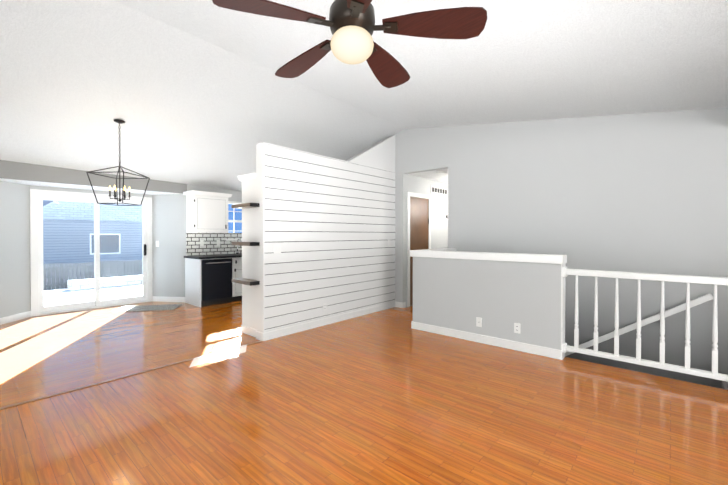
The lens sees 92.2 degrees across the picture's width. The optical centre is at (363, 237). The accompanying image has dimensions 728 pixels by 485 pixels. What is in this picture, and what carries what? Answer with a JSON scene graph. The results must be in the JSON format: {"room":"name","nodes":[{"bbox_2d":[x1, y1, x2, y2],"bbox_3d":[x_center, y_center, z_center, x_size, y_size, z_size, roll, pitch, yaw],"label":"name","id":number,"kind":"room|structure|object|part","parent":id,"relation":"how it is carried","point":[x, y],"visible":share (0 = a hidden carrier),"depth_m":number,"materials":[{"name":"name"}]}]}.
{"room":"living room","nodes":[
{"label":"living room","id":0,"kind":"room"},
{"bbox_2d":[0,160,241,317],"bbox_3d":[-3.925,-0.519,6.938,0.780,3.820,5.220,0,1,41],"label":"wall","id":1,"kind":"structure","parent":0,"point":[168,234],"depth_m":5.66,"materials":[{"name":"grey paint"}]},
{"bbox_2d":[30,189,152,316],"bbox_3d":[-4.838,0.241,6.356,0.146,2.070,1.770,0,1,41],"label":"sliding door","id":2,"kind":"structure","parent":1,"relation":"in","point":[37,198],"depth_m":6.24,"materials":[{"name":"white plastic"}]},
{"bbox_3d":[-4.853,0.256,6.370,0.040,1.780,1.450,0,1,41],"label":"glass","id":3,"kind":"part","parent":2,"relation":"part of","materials":[{"name":"clear glass"}]},
{"bbox_2d":[0,296,184,324],"bbox_3d":[-4.649,1.229,6.031,0.670,0.100,2.840,0,1,41],"label":"baseboard","id":4,"kind":"structure","parent":1,"relation":"attached to","point":[12,318],"depth_m":5.62,"materials":[{"name":"white wood"}]},
{"bbox_2d":[183,190,230,231],"bbox_3d":[-3.115,-0.494,6.998,0.356,0.790,0.701,0,1,41],"label":"upper cabinet","id":5,"kind":"object","parent":1,"relation":"attached to","point":[205,211],"depth_m":6.82,"materials":[{"name":"white wood"}]},
{"bbox_2d":[256,135,394,332],"bbox_3d":[-0.395,-0.299,5.458,0.158,3.165,2.780,0,1,41],"label":"wall","id":6,"kind":"structure","parent":0,"point":[327,223],"depth_m":5.11,"materials":[{"name":"white paint"}]},
{"bbox_2d":[274,244,280,252],"bbox_3d":[-1.118,0.141,4.526,0.009,0.115,0.115,0,1,41],"label":"light switch","id":7,"kind":"object","parent":6,"relation":"attached to","point":[277,248],"depth_m":4.52,"materials":[{"name":"white plastic"}]},
{"bbox_2d":[323,303,326,310],"bbox_3d":[-0.576,1.016,5.148,0.008,0.115,0.070,0,1,41],"label":"outlet","id":8,"kind":"object","parent":6,"relation":"attached to","point":[324,304],"depth_m":5.14,"materials":[{"name":"white plastic"}]},
{"bbox_2d":[256,302,394,340],"bbox_3d":[-0.397,1.234,5.463,0.164,0.100,2.794,0,1,41],"label":"baseboard","id":9,"kind":"structure","parent":6,"relation":"attached to","point":[260,336],"depth_m":5.05,"materials":[{"name":"white wood"}]},
{"bbox_2d":[0,300,727,484],"bbox_3d":[0.114,1.358,3.732,11.140,0.120,12.400,0,1,41],"label":"floor","id":10,"kind":"structure","parent":0,"point":[390,396],"depth_m":2.60,"materials":[{"name":"brown wood"}]},
{"bbox_2d":[0,305,246,383],"bbox_3d":[-3.919,1.289,4.063,4.040,0.005,3.542,0,1,41],"label":"sunlight patch","id":11,"kind":"object","parent":10,"relation":"on","point":[19,358],"depth_m":4.48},
{"bbox_2d":[0,340,262,409],"bbox_3d":[-3.169,1.307,2.211,0.044,0.007,5.780,0,1,41],"label":"transition strip","id":12,"kind":"object","parent":10,"relation":"on","point":[55,394],"depth_m":3.11,"materials":[{"name":"brown wood"}]},
{"bbox_2d":[111,304,181,311],"bbox_3d":[-3.899,1.270,6.331,1.000,0.012,0.500,0,0,-11],"label":"rug","id":13,"kind":"object","parent":10,"relation":"on","point":[148,308],"visible":0.96,"depth_m":6.26,"materials":[{"name":"grey fabric"}]},
{"bbox_2d":[185,256,234,306],"bbox_3d":[-3.033,0.832,6.872,0.660,0.880,0.653,0,1,41],"label":"base cabinet","id":14,"kind":"object","parent":10,"relation":"on","point":[220,264],"depth_m":6.65,"materials":[{"name":"white wood"}]},
{"bbox_2d":[184,252,238,259],"bbox_3d":[-2.455,0.367,7.511,0.680,0.040,2.430,0,1,41],"label":"countertop","id":15,"kind":"structure","parent":14,"relation":"on","point":[222,255],"depth_m":6.71,"materials":[{"name":"stone"}]},
{"bbox_2d":[235,256,238,300],"bbox_3d":[-2.595,0.828,7.376,0.652,0.880,0.682,0,1,41],"label":"base cabinet","id":16,"kind":"object","parent":10,"relation":"on","point":[236,257],"depth_m":6.97,"materials":[{"name":"white wood"}]},
{"bbox_2d":[239,172,259,336],"bbox_3d":[-1.364,0.229,4.783,0.420,2.120,0.420,0,1,41],"label":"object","id":17,"kind":"object","parent":10,"relation":"on","point":[248,282],"depth_m":4.63,"materials":[{"name":"white"}]},
{"bbox_2d":[563,266,727,381],"bbox_3d":[2.888,0.778,3.117,1.970,1.050,0.100,0,1,41],"label":"guard rail","id":18,"kind":"object","parent":10,"relation":"on","point":[687,369],"visible":1,"depth_m":3.27,"materials":[{"name":"white wood"}]},
{"bbox_2d":[0,0,727,194],"bbox_3d":[0.114,-1.492,3.708,11.140,1.325,12.400,0,1,41],"label":"ceiling","id":19,"kind":"structure","parent":0,"point":[197,92],"depth_m":3.75,"materials":[{"name":"white paint"}]},
{"bbox_2d":[86,119,149,205],"bbox_3d":[-3.213,-0.983,4.609,0.494,1.102,0.494,0,0,3],"label":"lantern chandelier","id":20,"kind":"object","parent":19,"relation":"hanging from","point":[119,171],"visible":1,"depth_m":4.60,"materials":[{"name":"black metal"}]},
{"bbox_2d":[212,0,486,87],"bbox_3d":[-0.077,-1.293,1.839,1.251,0.765,1.273,0,1,41],"label":"ceiling fan","id":21,"kind":"object","parent":19,"relation":"hanging from","point":[351,25],"visible":1,"depth_m":1.74,"materials":[{"name":"brown wood"}]},
{"bbox_3d":[-0.061,-1.351,1.805,0.240,0.649,0.240,0,1,41],"label":"motor","id":22,"kind":"part","parent":21,"relation":"part of","materials":[{"name":"brown metal"}]},
{"bbox_3d":[-0.061,-0.991,1.808,0.224,0.161,0.224,0,1,41],"label":"globe","id":23,"kind":"part","parent":21,"relation":"part of"},
{"bbox_2d":[407,174,447,305],"bbox_3d":[2.007,0.053,7.916,0.120,2.660,3.840,0,1,41],"label":"wall","id":24,"kind":"structure","parent":0,"point":[439,222],"depth_m":7.20,"materials":[{"name":"grey paint"}]},
{"bbox_2d":[407,192,430,306],"bbox_3d":[1.091,0.213,6.722,0.083,2.120,0.825,0,1,41],"label":"door frame","id":25,"kind":"structure","parent":24,"relation":"in","point":[418,195],"depth_m":6.47,"materials":[{"name":"white painted wood"}]},
{"bbox_2d":[410,196,427,305],"bbox_3d":[1.063,0.249,6.747,0.008,2.032,0.665,0,1,41],"label":"hall door","id":26,"kind":"structure","parent":25,"relation":"attached to","point":[418,223],"depth_m":6.69,"materials":[{"name":"brown wood"}]},
{"bbox_2d":[431,186,447,195],"bbox_3d":[1.575,-0.977,7.315,0.014,0.150,0.700,0,1,41],"label":"air vent","id":27,"kind":"object","parent":24,"relation":"in","point":[438,190],"visible":0.98,"depth_m":7.31,"materials":[{"name":"white"}]},
{"bbox_2d":[413,257,565,359],"bbox_3d":[1.440,1.632,4.399,1.892,2.720,0.128,0,1,41],"label":"wall","id":28,"kind":"structure","parent":0,"point":[500,298],"depth_m":4.17,"materials":[{"name":"grey paint"}]},
{"bbox_2d":[430,248,455,249],"bbox_3d":[1.130,0.219,5.376,0.180,0.090,0.895,0,1,41],"label":"trim","id":29,"kind":"structure","parent":28,"relation":"on","point":[439,248],"depth_m":5.52,"materials":[{"name":"white wood"}]},
{"bbox_2d":[476,317,481,326],"bbox_3d":[1.419,1.043,4.328,0.070,0.115,0.006,0,1,41],"label":"outlet","id":30,"kind":"object","parent":28,"relation":"attached to","point":[478,320],"depth_m":4.33,"materials":[{"name":"white plastic"}]},
{"bbox_2d":[411,321,561,359],"bbox_3d":[1.391,1.243,4.351,1.906,0.100,0.017,0,1,41],"label":"baseboard","id":31,"kind":"structure","parent":28,"relation":"attached to","point":[525,347],"depth_m":4.20,"materials":[{"name":"white wood"}]},
{"bbox_2d":[410,249,566,263],"bbox_3d":[1.432,0.227,4.395,1.930,0.090,0.180,0,1,41],"label":"trim","id":32,"kind":"structure","parent":28,"relation":"on","point":[451,253],"depth_m":4.19,"materials":[{"name":"white wood"}]},
{"bbox_2d":[514,323,519,333],"bbox_3d":[1.760,1.040,4.026,0.070,0.115,0.009,0,1,41],"label":"outlet","id":33,"kind":"object","parent":28,"relation":"attached to","point":[516,325],"depth_m":4.02,"materials":[{"name":"white plastic"}]},
{"bbox_2d":[395,108,727,388],"bbox_3d":[0.936,0.277,6.223,7.710,5.400,0.120,0,1,41],"label":"wall","id":34,"kind":"structure","parent":0,"point":[643,192],"depth_m":4.33,"materials":[{"name":"grey paint"}]},
{"bbox_2d":[395,301,405,307],"bbox_3d":[3.241,1.244,4.173,7.030,0.100,0.104,0,1,41],"label":"baseboard","id":35,"kind":"structure","parent":34,"relation":"attached to","point":[400,304],"depth_m":6.39,"materials":[{"name":"white wood"}]},
{"bbox_2d":[565,293,712,355],"bbox_3d":[2.998,1.196,4.275,1.797,1.228,0.092,0,1,41],"label":"handrail","id":36,"kind":"object","parent":34,"relation":"attached to","point":[672,311],"depth_m":3.99,"materials":[{"name":"white painted wood"}]},
{"label":"outside","id":37,"kind":"structure","parent":0,"visible":0},
{"bbox_2d":[43,275,142,305],"bbox_3d":[-6.582,1.356,7.627,4.060,0.420,15.000,0,1,41],"label":"deck","id":38,"kind":"object","parent":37,"point":[74,292],"depth_m":8.98,"materials":[{"name":"wood"},{"name":"snow"}]},
{"bbox_3d":[-34.619,2.379,30.316,68.000,0.200,120.000,0,1,41],"label":"ground","id":39,"kind":"structure","parent":37,"visible":0},
{"bbox_2d":[43,260,141,290],"bbox_3d":[-12.237,1.756,17.281,0.060,1.260,50.015,0,1,41],"label":"fence","id":40,"kind":"object","parent":39,"relation":"on","point":[131,269],"depth_m":16.26,"materials":[{"name":"grey wood"}]},
{"bbox_2d":[43,200,141,277],"bbox_3d":[-25.792,-1.288,20.184,11.800,7.300,29.500,0,1,41],"label":"neighbouring house","id":41,"kind":"structure","parent":39,"relation":"on","point":[60,248],"depth_m":21.56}
]}

